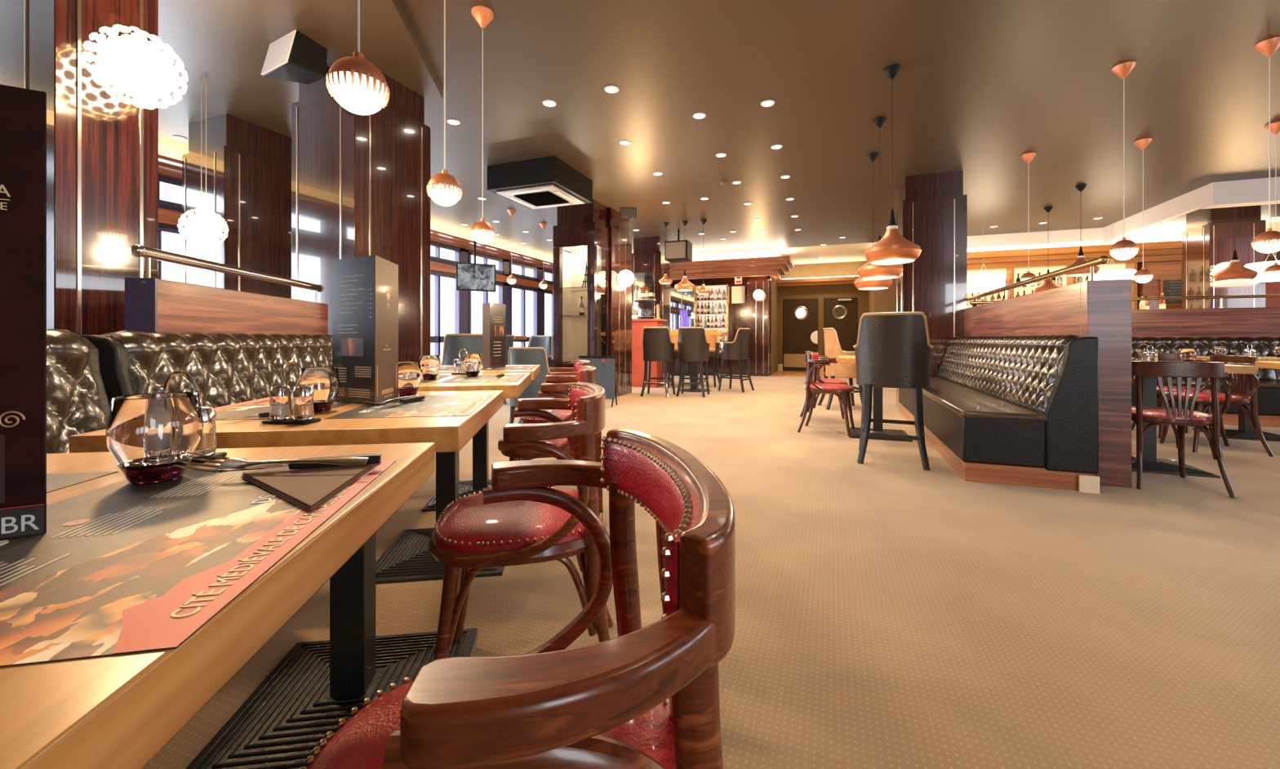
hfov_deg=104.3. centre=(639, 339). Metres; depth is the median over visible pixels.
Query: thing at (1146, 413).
seat cushion
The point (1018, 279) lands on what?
bottle
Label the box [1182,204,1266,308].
column
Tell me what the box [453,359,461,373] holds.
jar
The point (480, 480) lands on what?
dining table
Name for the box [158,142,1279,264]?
ceiling
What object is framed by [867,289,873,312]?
wall
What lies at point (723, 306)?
bottle
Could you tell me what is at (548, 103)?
recessed light
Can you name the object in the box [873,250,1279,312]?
wall
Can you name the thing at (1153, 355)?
jar
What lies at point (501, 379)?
photo
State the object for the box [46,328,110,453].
banquette
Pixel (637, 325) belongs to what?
bar counter
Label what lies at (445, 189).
globe pendant
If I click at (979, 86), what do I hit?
ceiling
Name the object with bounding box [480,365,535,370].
placemat
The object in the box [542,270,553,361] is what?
window
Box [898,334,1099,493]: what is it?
banquette
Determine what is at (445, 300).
window
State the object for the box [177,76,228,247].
globe pendant
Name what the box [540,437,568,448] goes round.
seat cushion
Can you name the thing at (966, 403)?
seat cushion
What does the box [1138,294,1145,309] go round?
bottle
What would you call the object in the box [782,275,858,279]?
led strip
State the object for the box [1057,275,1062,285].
bottle
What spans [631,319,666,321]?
countertop
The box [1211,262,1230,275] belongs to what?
wall lamp
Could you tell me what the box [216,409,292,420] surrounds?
table knife
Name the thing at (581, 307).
bottle
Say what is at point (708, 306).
bottle
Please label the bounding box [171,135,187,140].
recessed light
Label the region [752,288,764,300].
wall lamp
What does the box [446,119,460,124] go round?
recessed light
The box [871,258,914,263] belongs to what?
diffuser
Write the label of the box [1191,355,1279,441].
dining table
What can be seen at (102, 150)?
column
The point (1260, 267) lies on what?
lamp
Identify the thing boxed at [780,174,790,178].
recessed light
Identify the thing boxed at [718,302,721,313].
bottle
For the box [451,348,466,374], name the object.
cruet
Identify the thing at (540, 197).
grille
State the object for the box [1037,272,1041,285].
bottle
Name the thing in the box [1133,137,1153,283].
globe pendant
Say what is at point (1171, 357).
armchair
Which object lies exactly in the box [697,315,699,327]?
bottle
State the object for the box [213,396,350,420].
placemat
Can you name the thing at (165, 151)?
trim
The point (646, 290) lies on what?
bottle
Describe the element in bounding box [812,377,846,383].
seat cushion
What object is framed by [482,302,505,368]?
menu stand
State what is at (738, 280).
notice
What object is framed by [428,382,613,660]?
armchair
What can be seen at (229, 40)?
ceiling panel
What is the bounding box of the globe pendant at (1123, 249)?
[1109,61,1138,260]
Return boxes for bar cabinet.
[1137,261,1182,309]
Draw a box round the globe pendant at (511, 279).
[506,208,516,284]
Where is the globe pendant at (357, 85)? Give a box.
[325,0,390,115]
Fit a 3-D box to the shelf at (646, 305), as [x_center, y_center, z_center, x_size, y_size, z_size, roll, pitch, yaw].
[0.073,-0.910,10.068,0.420,0.900,0.110,0,0,21]
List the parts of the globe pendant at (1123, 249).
lamp shade, cord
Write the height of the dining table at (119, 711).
0.750 m
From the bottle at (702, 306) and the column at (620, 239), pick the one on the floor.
the column at (620, 239)
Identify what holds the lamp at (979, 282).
hanging from the ceiling at (979, 86)
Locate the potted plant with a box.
[631,306,641,319]
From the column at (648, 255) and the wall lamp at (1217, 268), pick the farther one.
the column at (648, 255)
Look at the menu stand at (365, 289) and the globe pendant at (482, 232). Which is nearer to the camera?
the menu stand at (365, 289)
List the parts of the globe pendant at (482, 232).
lamp shade, cord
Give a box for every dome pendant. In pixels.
[658,222,672,284]
[674,220,694,291]
[696,218,710,294]
[853,152,892,289]
[857,116,902,279]
[864,64,921,265]
[1033,206,1062,293]
[1065,183,1099,276]
[1213,206,1257,281]
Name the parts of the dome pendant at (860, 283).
cord, lamp shade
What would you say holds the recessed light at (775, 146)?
in the ceiling at (979, 86)
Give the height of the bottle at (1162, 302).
0.312 m
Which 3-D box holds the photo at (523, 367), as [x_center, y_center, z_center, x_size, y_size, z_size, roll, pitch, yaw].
[-0.742,0.169,2.940,0.152,0.001,0.345,0,0,-9]
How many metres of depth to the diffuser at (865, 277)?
4.74 m
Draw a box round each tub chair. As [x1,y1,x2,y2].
[440,333,482,365]
[503,334,514,404]
[508,346,554,423]
[527,335,552,368]
[578,355,617,407]
[817,327,862,409]
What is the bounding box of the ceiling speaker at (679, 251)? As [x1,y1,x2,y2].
[664,229,692,262]
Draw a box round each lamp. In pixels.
[81,23,188,109]
[617,269,634,287]
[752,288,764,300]
[967,264,1004,293]
[1088,218,1136,280]
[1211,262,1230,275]
[1244,204,1279,282]
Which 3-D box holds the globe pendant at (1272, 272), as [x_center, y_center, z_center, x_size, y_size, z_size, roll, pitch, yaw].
[6.145,-1.330,4.810,0.152,1.500,0.151,0,0,-17]
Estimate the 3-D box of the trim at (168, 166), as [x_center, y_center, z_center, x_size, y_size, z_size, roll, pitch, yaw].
[-4.575,-1.900,7.112,0.360,0.120,16.000,0,0,21]
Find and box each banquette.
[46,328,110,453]
[79,330,332,408]
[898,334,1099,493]
[1131,337,1279,426]
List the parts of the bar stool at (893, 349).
leg, leg, foot rail, foot rail, leg, leg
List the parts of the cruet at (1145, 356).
loop handle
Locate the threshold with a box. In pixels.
[770,370,828,377]
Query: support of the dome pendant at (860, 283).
hanging from the ceiling at (979, 86)
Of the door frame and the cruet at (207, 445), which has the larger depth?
the door frame
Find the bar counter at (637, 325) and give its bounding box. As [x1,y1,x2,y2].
[631,319,666,387]
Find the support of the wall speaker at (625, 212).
attached to the ceiling at (979, 86)
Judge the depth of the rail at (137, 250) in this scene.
2.27 m
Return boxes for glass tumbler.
[105,391,204,484]
[297,367,339,412]
[398,360,422,395]
[419,355,440,379]
[462,353,481,376]
[1179,348,1196,361]
[1213,346,1226,355]
[1272,346,1279,357]
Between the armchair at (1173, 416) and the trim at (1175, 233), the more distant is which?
the trim at (1175, 233)
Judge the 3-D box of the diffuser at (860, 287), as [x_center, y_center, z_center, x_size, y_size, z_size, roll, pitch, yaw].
[2.617,-0.583,5.590,0.310,0.005,0.308,0,0,-3]
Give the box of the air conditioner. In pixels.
[487,155,592,208]
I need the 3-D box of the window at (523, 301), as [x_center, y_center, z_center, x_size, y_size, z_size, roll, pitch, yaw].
[-2.859,-0.600,12.184,0.110,2.400,1.180,0,0,21]
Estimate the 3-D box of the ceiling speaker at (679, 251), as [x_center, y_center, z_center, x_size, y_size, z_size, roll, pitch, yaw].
[0.727,-1.782,9.393,0.440,0.595,0.375,0,0,21]
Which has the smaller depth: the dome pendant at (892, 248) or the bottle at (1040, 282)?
the dome pendant at (892, 248)
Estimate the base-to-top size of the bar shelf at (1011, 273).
2.140 m
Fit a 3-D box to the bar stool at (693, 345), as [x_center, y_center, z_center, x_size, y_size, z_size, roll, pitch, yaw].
[0.871,0.363,8.185,0.551,1.124,0.499,0,0,16]
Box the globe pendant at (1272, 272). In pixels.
[1262,121,1279,279]
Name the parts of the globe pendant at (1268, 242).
lamp shade, cord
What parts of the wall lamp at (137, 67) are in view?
bulb globe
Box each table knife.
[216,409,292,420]
[217,453,381,471]
[384,395,424,405]
[493,373,504,377]
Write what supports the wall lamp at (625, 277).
attached to the column at (620, 239)
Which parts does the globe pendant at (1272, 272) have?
lamp shade, cord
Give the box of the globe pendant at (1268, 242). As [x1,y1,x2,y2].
[1251,36,1279,253]
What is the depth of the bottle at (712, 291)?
12.93 m
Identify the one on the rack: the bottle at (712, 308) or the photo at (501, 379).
the bottle at (712, 308)
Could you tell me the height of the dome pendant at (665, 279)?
1.084 m
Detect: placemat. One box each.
[0,460,395,667]
[46,471,118,493]
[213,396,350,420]
[324,394,493,419]
[421,374,452,382]
[439,365,482,370]
[440,373,525,382]
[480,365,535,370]
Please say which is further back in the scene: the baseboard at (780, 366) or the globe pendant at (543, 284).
the baseboard at (780, 366)
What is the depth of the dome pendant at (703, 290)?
8.59 m
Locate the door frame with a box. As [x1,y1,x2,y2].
[805,297,857,371]
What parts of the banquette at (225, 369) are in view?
panel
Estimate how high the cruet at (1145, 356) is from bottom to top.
0.126 m
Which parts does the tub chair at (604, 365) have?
rail, leg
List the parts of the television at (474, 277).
casing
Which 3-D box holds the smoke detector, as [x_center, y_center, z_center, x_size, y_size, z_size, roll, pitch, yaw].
[1.115,-2.062,6.590,0.100,0.035,0.100,0,0,21]
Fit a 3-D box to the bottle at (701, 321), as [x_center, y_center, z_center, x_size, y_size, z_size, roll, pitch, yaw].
[1.612,-0.459,13.093,0.081,0.282,0.081,0,0,21]
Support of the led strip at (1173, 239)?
attached to the wall at (884, 300)
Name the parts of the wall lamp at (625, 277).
bulb globe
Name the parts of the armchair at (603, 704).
nailhead trim, arm rail, leg, nailhead trim, crest rail, leg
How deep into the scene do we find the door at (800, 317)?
14.30 m
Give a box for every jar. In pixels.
[193,406,217,457]
[269,385,292,419]
[292,386,314,420]
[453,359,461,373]
[1142,351,1149,360]
[1151,352,1157,360]
[1243,349,1249,355]
[1250,349,1256,355]
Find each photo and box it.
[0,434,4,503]
[0,497,302,666]
[215,396,293,413]
[341,337,363,355]
[381,397,475,417]
[471,375,515,382]
[494,325,503,335]
[500,366,528,369]
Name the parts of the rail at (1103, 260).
rail post, rail post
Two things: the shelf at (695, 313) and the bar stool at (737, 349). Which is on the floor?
the bar stool at (737, 349)
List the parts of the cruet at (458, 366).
loop handle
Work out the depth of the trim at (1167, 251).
10.18 m
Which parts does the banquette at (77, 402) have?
panel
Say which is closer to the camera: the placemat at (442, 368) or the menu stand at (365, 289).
the menu stand at (365, 289)
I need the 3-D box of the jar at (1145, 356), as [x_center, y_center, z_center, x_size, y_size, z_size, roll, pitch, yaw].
[3.708,0.128,3.649,0.038,0.067,0.038,0,0,21]
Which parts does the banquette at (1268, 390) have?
seat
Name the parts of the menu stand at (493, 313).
panel, panel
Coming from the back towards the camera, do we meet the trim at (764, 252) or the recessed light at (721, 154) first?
the trim at (764, 252)
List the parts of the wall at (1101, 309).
panel, post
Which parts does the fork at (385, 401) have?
handle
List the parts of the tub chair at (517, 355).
leg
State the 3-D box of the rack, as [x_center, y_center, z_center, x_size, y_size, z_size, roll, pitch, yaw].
[1.892,-0.500,13.049,0.900,1.840,0.280,0,0,21]
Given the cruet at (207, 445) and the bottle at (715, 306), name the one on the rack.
the bottle at (715, 306)
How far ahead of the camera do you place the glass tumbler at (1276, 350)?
4.67 m
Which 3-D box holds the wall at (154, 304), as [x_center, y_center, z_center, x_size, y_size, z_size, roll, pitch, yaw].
[-2.057,0.340,2.654,0.104,1.160,1.442,0,0,-8]
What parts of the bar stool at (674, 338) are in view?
leg, leg, seat, foot rail, leg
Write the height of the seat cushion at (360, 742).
0.041 m
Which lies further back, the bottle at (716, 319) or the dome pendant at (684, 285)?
the bottle at (716, 319)
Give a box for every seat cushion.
[306,681,675,768]
[434,488,602,551]
[519,408,572,422]
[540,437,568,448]
[809,383,853,390]
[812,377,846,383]
[922,377,1047,422]
[1131,377,1279,388]
[1131,406,1212,420]
[1156,385,1211,392]
[1167,391,1250,399]
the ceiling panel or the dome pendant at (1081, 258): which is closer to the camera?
the ceiling panel
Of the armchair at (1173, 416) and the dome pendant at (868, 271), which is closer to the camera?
the armchair at (1173, 416)
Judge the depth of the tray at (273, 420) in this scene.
1.00 m
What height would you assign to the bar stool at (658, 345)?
1.124 m
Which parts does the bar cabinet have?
door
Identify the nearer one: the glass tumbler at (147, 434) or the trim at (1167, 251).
the glass tumbler at (147, 434)
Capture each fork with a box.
[173,452,368,472]
[359,395,418,404]
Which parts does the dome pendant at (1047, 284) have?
lamp shade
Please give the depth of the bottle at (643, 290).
10.02 m
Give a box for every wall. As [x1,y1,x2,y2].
[124,277,328,335]
[158,174,553,367]
[670,275,770,375]
[770,275,777,374]
[777,260,867,364]
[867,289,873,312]
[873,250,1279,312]
[964,279,1131,487]
[1131,306,1279,337]
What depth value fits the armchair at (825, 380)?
5.52 m
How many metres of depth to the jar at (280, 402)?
1.01 m
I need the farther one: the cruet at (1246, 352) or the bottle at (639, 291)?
the bottle at (639, 291)
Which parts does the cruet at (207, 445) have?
loop handle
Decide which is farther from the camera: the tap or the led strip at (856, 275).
the led strip at (856, 275)
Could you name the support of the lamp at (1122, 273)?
hanging from the ceiling at (979, 86)
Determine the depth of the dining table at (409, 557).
2.02 m
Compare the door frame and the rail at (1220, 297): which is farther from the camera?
the door frame
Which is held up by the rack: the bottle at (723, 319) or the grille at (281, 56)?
the bottle at (723, 319)
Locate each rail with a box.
[129,244,324,302]
[967,255,1109,301]
[968,293,1279,307]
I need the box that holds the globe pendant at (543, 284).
[538,222,547,288]
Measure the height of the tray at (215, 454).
0.006 m
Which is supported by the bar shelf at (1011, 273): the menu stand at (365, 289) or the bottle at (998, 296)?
the bottle at (998, 296)
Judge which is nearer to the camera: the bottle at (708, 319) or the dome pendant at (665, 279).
the dome pendant at (665, 279)
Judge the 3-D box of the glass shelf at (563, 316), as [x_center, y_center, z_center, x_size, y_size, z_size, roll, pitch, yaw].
[-0.885,-0.356,7.656,0.640,0.008,0.460,0,0,21]
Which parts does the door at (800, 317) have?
kick plate, porthole glass, push plate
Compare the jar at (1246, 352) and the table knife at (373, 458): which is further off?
the jar at (1246, 352)
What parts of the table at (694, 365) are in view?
plate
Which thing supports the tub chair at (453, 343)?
on the floor
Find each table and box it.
[0,442,435,768]
[69,390,503,768]
[375,372,531,584]
[422,364,540,511]
[513,335,526,339]
[670,331,728,391]
[838,355,912,441]
[1131,360,1257,478]
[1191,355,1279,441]
[1254,361,1279,368]
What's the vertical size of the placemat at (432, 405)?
0.002 m
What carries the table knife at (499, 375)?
on the placemat at (463, 378)
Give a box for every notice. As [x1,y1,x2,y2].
[731,285,745,303]
[734,276,742,284]
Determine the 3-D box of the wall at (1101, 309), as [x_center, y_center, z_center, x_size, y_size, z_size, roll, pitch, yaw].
[3.649,0.273,4.957,0.220,1.294,3.930,0,0,21]
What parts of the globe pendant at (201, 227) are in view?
lamp shade, bulb globe, cord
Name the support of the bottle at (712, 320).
on the rack
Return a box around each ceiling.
[158,0,1279,257]
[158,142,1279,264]
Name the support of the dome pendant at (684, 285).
hanging from the ceiling at (979, 86)
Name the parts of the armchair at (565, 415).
seat frame, arm rail, crest rail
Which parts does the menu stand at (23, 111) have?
panel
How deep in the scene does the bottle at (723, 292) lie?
12.89 m
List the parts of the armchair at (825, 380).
leg, leg, arm rail, leg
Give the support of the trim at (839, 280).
attached to the wall at (836, 268)
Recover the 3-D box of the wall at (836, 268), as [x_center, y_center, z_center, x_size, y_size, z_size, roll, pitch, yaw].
[5.210,-0.680,14.131,2.600,3.200,0.120,0,0,21]
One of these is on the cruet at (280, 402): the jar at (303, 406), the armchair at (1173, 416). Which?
the jar at (303, 406)
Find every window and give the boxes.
[158,177,182,279]
[430,243,461,363]
[468,252,504,333]
[510,262,537,346]
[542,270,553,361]
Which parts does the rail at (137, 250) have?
rail post, rail post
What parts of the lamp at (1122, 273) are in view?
lamp shade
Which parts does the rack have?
backlit panel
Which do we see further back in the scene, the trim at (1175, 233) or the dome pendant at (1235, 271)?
the trim at (1175, 233)
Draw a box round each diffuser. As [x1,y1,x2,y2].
[860,287,886,288]
[864,275,894,279]
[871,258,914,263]
[1067,273,1090,275]
[1223,279,1246,280]
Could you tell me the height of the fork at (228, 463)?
0.023 m
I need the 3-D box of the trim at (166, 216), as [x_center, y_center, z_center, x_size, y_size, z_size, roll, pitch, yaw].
[-4.729,-1.380,7.171,0.070,0.160,16.000,0,0,21]
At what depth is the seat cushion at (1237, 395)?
4.08 m
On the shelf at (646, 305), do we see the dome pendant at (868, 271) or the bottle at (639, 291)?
the bottle at (639, 291)
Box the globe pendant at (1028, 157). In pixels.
[1020,152,1036,284]
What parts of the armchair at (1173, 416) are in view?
leg, nailhead trim, seat frame, crest rail, leg, leg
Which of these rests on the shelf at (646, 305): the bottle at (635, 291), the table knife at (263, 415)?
the bottle at (635, 291)
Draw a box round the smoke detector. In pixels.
[720,181,728,185]
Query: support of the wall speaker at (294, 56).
attached to the column at (359, 183)
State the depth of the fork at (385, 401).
1.32 m
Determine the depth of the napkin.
0.57 m
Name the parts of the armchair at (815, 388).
leg, leg, crest rail, arm rail, seat frame, leg, leg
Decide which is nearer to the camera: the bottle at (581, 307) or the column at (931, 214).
the column at (931, 214)
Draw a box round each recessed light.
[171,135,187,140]
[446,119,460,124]
[542,99,556,106]
[604,85,618,93]
[619,140,631,145]
[653,172,662,175]
[693,112,706,119]
[715,152,726,157]
[732,181,741,184]
[760,99,774,106]
[770,144,782,149]
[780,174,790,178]
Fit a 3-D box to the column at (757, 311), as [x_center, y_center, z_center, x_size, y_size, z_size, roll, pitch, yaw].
[3.002,-0.590,12.619,0.532,3.020,0.286,0,0,21]
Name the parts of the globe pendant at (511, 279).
lamp shade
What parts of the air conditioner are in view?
cassette frame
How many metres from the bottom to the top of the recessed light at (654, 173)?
0.008 m
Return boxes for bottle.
[578,296,584,315]
[582,258,586,286]
[634,284,637,299]
[637,286,641,299]
[641,284,644,298]
[644,285,648,298]
[648,284,653,298]
[696,302,699,313]
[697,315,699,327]
[699,316,702,327]
[700,302,703,313]
[703,302,706,313]
[703,315,706,327]
[706,302,710,313]
[706,315,709,327]
[710,288,713,299]
[711,302,714,313]
[711,316,713,327]
[714,289,717,299]
[714,303,717,313]
[714,315,717,327]
[717,288,720,299]
[717,317,721,327]
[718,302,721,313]
[721,315,724,327]
[722,289,725,298]
[722,303,725,312]
[996,293,1000,300]
[1016,273,1020,287]
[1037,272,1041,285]
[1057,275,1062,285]
[1076,275,1082,283]
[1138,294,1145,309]
[1144,296,1149,309]
[1159,293,1165,309]
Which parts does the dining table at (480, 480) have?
plate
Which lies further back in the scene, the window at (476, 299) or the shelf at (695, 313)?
the shelf at (695, 313)
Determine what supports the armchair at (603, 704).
on the floor
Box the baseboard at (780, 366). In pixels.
[777,364,823,371]
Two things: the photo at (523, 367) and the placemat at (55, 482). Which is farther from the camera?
the photo at (523, 367)
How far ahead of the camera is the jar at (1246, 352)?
4.74 m
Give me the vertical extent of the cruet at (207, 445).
0.126 m
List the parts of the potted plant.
pot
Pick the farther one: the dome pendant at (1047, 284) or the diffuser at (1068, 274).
the dome pendant at (1047, 284)
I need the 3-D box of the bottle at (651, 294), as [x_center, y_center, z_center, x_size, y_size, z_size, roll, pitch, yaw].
[0.217,-0.963,9.996,0.077,0.302,0.077,0,0,21]
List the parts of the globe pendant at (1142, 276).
lamp shade, cord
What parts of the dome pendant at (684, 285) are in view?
lamp shade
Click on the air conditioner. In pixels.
(545, 182)
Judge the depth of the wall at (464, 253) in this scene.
11.24 m
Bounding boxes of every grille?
[260,29,296,75]
[513,191,568,206]
[666,241,685,258]
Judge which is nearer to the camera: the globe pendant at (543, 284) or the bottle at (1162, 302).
the bottle at (1162, 302)
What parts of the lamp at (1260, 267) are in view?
lamp shade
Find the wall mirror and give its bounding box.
[670,284,695,332]
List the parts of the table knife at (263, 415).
blade, handle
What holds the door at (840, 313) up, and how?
in the wall at (836, 268)
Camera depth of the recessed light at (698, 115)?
4.62 m
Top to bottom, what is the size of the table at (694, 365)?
1.050 m
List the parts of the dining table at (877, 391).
plate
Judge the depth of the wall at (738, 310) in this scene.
13.00 m
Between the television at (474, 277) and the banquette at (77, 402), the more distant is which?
the television at (474, 277)
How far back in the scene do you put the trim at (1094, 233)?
9.62 m
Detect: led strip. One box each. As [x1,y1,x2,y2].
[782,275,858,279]
[967,238,1182,252]
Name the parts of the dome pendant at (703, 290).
lamp shade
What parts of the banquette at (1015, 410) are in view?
seat, panel, skirting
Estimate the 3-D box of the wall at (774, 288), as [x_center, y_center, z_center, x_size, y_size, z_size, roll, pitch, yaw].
[3.638,-0.680,13.664,0.120,3.200,1.880,0,0,21]
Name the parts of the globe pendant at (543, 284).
lamp shade, cord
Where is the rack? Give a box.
[693,284,730,355]
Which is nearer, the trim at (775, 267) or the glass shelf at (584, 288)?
the glass shelf at (584, 288)
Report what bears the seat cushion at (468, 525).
on the armchair at (469, 536)
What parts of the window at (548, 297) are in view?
pane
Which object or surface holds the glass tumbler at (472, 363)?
on the placemat at (463, 378)
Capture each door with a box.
[782,298,817,371]
[824,297,857,371]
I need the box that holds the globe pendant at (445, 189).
[426,0,462,206]
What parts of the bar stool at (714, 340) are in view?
seat, leg, leg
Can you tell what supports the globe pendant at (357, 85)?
hanging from the ceiling at (979, 86)
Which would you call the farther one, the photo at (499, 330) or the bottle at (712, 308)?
the bottle at (712, 308)
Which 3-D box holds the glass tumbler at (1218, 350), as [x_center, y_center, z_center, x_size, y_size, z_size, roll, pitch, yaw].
[5.590,0.118,4.795,0.085,0.102,0.085,0,0,21]
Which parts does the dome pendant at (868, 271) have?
cord, lamp shade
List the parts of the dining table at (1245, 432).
plate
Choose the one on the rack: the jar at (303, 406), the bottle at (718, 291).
the bottle at (718, 291)
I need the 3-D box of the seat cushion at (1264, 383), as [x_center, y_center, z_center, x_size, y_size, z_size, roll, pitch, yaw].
[7.965,0.490,4.984,7.670,0.050,0.535,0,0,21]
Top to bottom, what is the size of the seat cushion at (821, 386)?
0.041 m
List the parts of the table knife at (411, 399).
blade, handle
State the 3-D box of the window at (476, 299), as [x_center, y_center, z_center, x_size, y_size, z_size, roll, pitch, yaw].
[-3.368,-0.600,10.858,0.110,2.400,1.180,0,0,21]
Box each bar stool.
[640,327,675,397]
[667,329,690,387]
[675,327,710,397]
[698,329,721,386]
[718,328,754,392]
[853,311,933,470]
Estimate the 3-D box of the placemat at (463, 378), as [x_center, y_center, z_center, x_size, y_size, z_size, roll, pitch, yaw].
[-0.670,0.169,2.180,0.295,0.002,0.430,0,0,-8]
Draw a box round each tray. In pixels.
[191,452,226,463]
[261,417,320,424]
[451,373,466,374]
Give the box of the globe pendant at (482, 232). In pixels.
[470,5,494,244]
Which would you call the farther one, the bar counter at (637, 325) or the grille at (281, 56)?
the bar counter at (637, 325)
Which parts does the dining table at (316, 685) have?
plate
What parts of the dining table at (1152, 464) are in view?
plate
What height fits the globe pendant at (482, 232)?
1.470 m
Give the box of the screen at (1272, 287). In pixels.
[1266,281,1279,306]
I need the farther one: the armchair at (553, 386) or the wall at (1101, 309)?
the wall at (1101, 309)
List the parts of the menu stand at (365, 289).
panel, panel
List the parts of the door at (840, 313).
porthole glass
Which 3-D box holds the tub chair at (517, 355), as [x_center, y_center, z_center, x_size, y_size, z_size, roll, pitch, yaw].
[-1.081,0.501,4.937,0.471,0.854,0.428,0,0,6]
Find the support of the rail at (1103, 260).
on the wall at (1101, 309)
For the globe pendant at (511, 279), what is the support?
hanging from the ceiling at (979, 86)
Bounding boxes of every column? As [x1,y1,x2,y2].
[0,0,158,334]
[182,113,291,298]
[291,62,430,361]
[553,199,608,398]
[606,207,631,397]
[631,235,670,382]
[746,275,769,376]
[896,170,967,408]
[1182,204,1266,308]
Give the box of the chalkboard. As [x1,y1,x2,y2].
[1160,278,1182,305]
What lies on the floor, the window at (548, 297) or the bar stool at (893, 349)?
the bar stool at (893, 349)
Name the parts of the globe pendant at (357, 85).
lamp shade, cord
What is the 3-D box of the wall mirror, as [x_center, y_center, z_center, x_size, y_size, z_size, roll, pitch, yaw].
[1.147,-0.330,13.452,0.724,2.300,0.040,0,0,21]
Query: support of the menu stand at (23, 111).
on the dining table at (119, 711)
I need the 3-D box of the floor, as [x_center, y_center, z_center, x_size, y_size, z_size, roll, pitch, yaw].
[4.254,0.950,5.222,18.600,0.060,19.200,0,0,21]
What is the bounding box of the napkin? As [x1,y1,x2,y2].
[240,461,381,513]
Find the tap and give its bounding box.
[653,300,660,319]
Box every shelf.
[560,286,605,291]
[562,315,605,317]
[633,271,653,316]
[695,284,726,287]
[695,298,726,301]
[695,312,726,314]
[967,262,1137,309]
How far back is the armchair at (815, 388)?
4.90 m
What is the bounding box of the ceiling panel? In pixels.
[158,0,442,98]
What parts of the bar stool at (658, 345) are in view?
leg, leg, foot rail, foot rail, leg, leg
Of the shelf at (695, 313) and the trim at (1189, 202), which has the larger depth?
the shelf at (695, 313)
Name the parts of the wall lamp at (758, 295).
bulb globe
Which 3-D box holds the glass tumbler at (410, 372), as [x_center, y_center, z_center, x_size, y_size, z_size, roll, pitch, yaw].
[-0.701,0.118,1.500,0.085,0.102,0.085,0,0,21]
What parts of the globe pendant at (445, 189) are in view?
lamp shade, cord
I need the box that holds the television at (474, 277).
[456,239,495,292]
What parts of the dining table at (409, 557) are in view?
plate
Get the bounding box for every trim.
[158,145,553,262]
[158,154,553,271]
[158,207,553,291]
[670,255,794,279]
[692,248,779,261]
[777,275,859,287]
[875,227,1102,247]
[967,223,1279,249]
[967,240,1275,271]
[1101,187,1200,242]
[1200,176,1279,208]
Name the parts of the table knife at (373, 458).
blade, handle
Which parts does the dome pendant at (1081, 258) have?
lamp shade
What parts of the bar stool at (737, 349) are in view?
leg, seat, leg, foot rail, foot rail, leg, leg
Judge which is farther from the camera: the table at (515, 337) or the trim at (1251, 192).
the table at (515, 337)
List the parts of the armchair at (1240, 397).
leg, leg, seat frame, nailhead trim, arm rail, leg, crest rail, leg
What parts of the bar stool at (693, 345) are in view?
leg, leg, foot rail, foot rail, leg, leg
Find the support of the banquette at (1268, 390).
on the floor
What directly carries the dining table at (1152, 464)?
on the floor
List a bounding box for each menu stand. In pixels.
[0,84,46,538]
[332,254,398,404]
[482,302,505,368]
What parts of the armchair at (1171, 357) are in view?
leg, crest rail, leg, seat frame, arm rail, leg, leg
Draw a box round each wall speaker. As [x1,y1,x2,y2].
[260,29,329,84]
[620,207,636,218]
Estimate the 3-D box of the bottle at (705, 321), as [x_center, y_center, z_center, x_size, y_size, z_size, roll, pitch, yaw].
[1.721,-0.464,13.099,0.073,0.292,0.073,0,0,21]
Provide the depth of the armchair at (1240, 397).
4.05 m
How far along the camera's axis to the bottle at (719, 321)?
12.89 m
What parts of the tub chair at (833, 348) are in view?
leg, leg, leg, leg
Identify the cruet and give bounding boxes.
[163,370,226,463]
[261,360,320,424]
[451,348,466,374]
[1142,345,1157,360]
[1243,343,1256,355]
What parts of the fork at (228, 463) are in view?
handle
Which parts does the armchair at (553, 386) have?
leg, seat frame, arm rail, nailhead trim, crest rail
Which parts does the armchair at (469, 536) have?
leg, leg, seat frame, nailhead trim, arm rail, nailhead trim, crest rail, leg, leg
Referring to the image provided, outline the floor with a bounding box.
[142,373,1279,768]
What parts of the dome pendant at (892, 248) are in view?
cord, lamp shade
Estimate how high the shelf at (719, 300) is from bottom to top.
0.018 m
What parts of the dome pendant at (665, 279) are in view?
cord, lamp shade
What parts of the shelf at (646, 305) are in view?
glass shelf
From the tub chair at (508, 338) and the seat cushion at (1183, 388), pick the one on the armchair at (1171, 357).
the seat cushion at (1183, 388)
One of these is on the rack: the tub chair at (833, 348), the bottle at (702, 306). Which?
the bottle at (702, 306)
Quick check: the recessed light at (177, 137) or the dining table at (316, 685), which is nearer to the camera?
the dining table at (316, 685)
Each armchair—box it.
[299,428,735,768]
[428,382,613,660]
[500,364,604,512]
[516,359,590,423]
[796,352,854,436]
[800,351,847,418]
[1131,352,1212,438]
[1131,360,1236,497]
[1159,355,1274,457]
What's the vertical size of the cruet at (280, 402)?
0.126 m
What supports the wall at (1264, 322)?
on the floor
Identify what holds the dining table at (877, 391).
on the floor
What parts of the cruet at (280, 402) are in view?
loop handle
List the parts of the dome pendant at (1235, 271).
cord, lamp shade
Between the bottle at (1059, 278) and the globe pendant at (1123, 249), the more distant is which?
the bottle at (1059, 278)
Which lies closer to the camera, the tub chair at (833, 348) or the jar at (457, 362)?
the jar at (457, 362)
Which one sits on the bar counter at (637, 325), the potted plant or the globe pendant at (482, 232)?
the potted plant
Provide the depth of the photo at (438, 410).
1.19 m

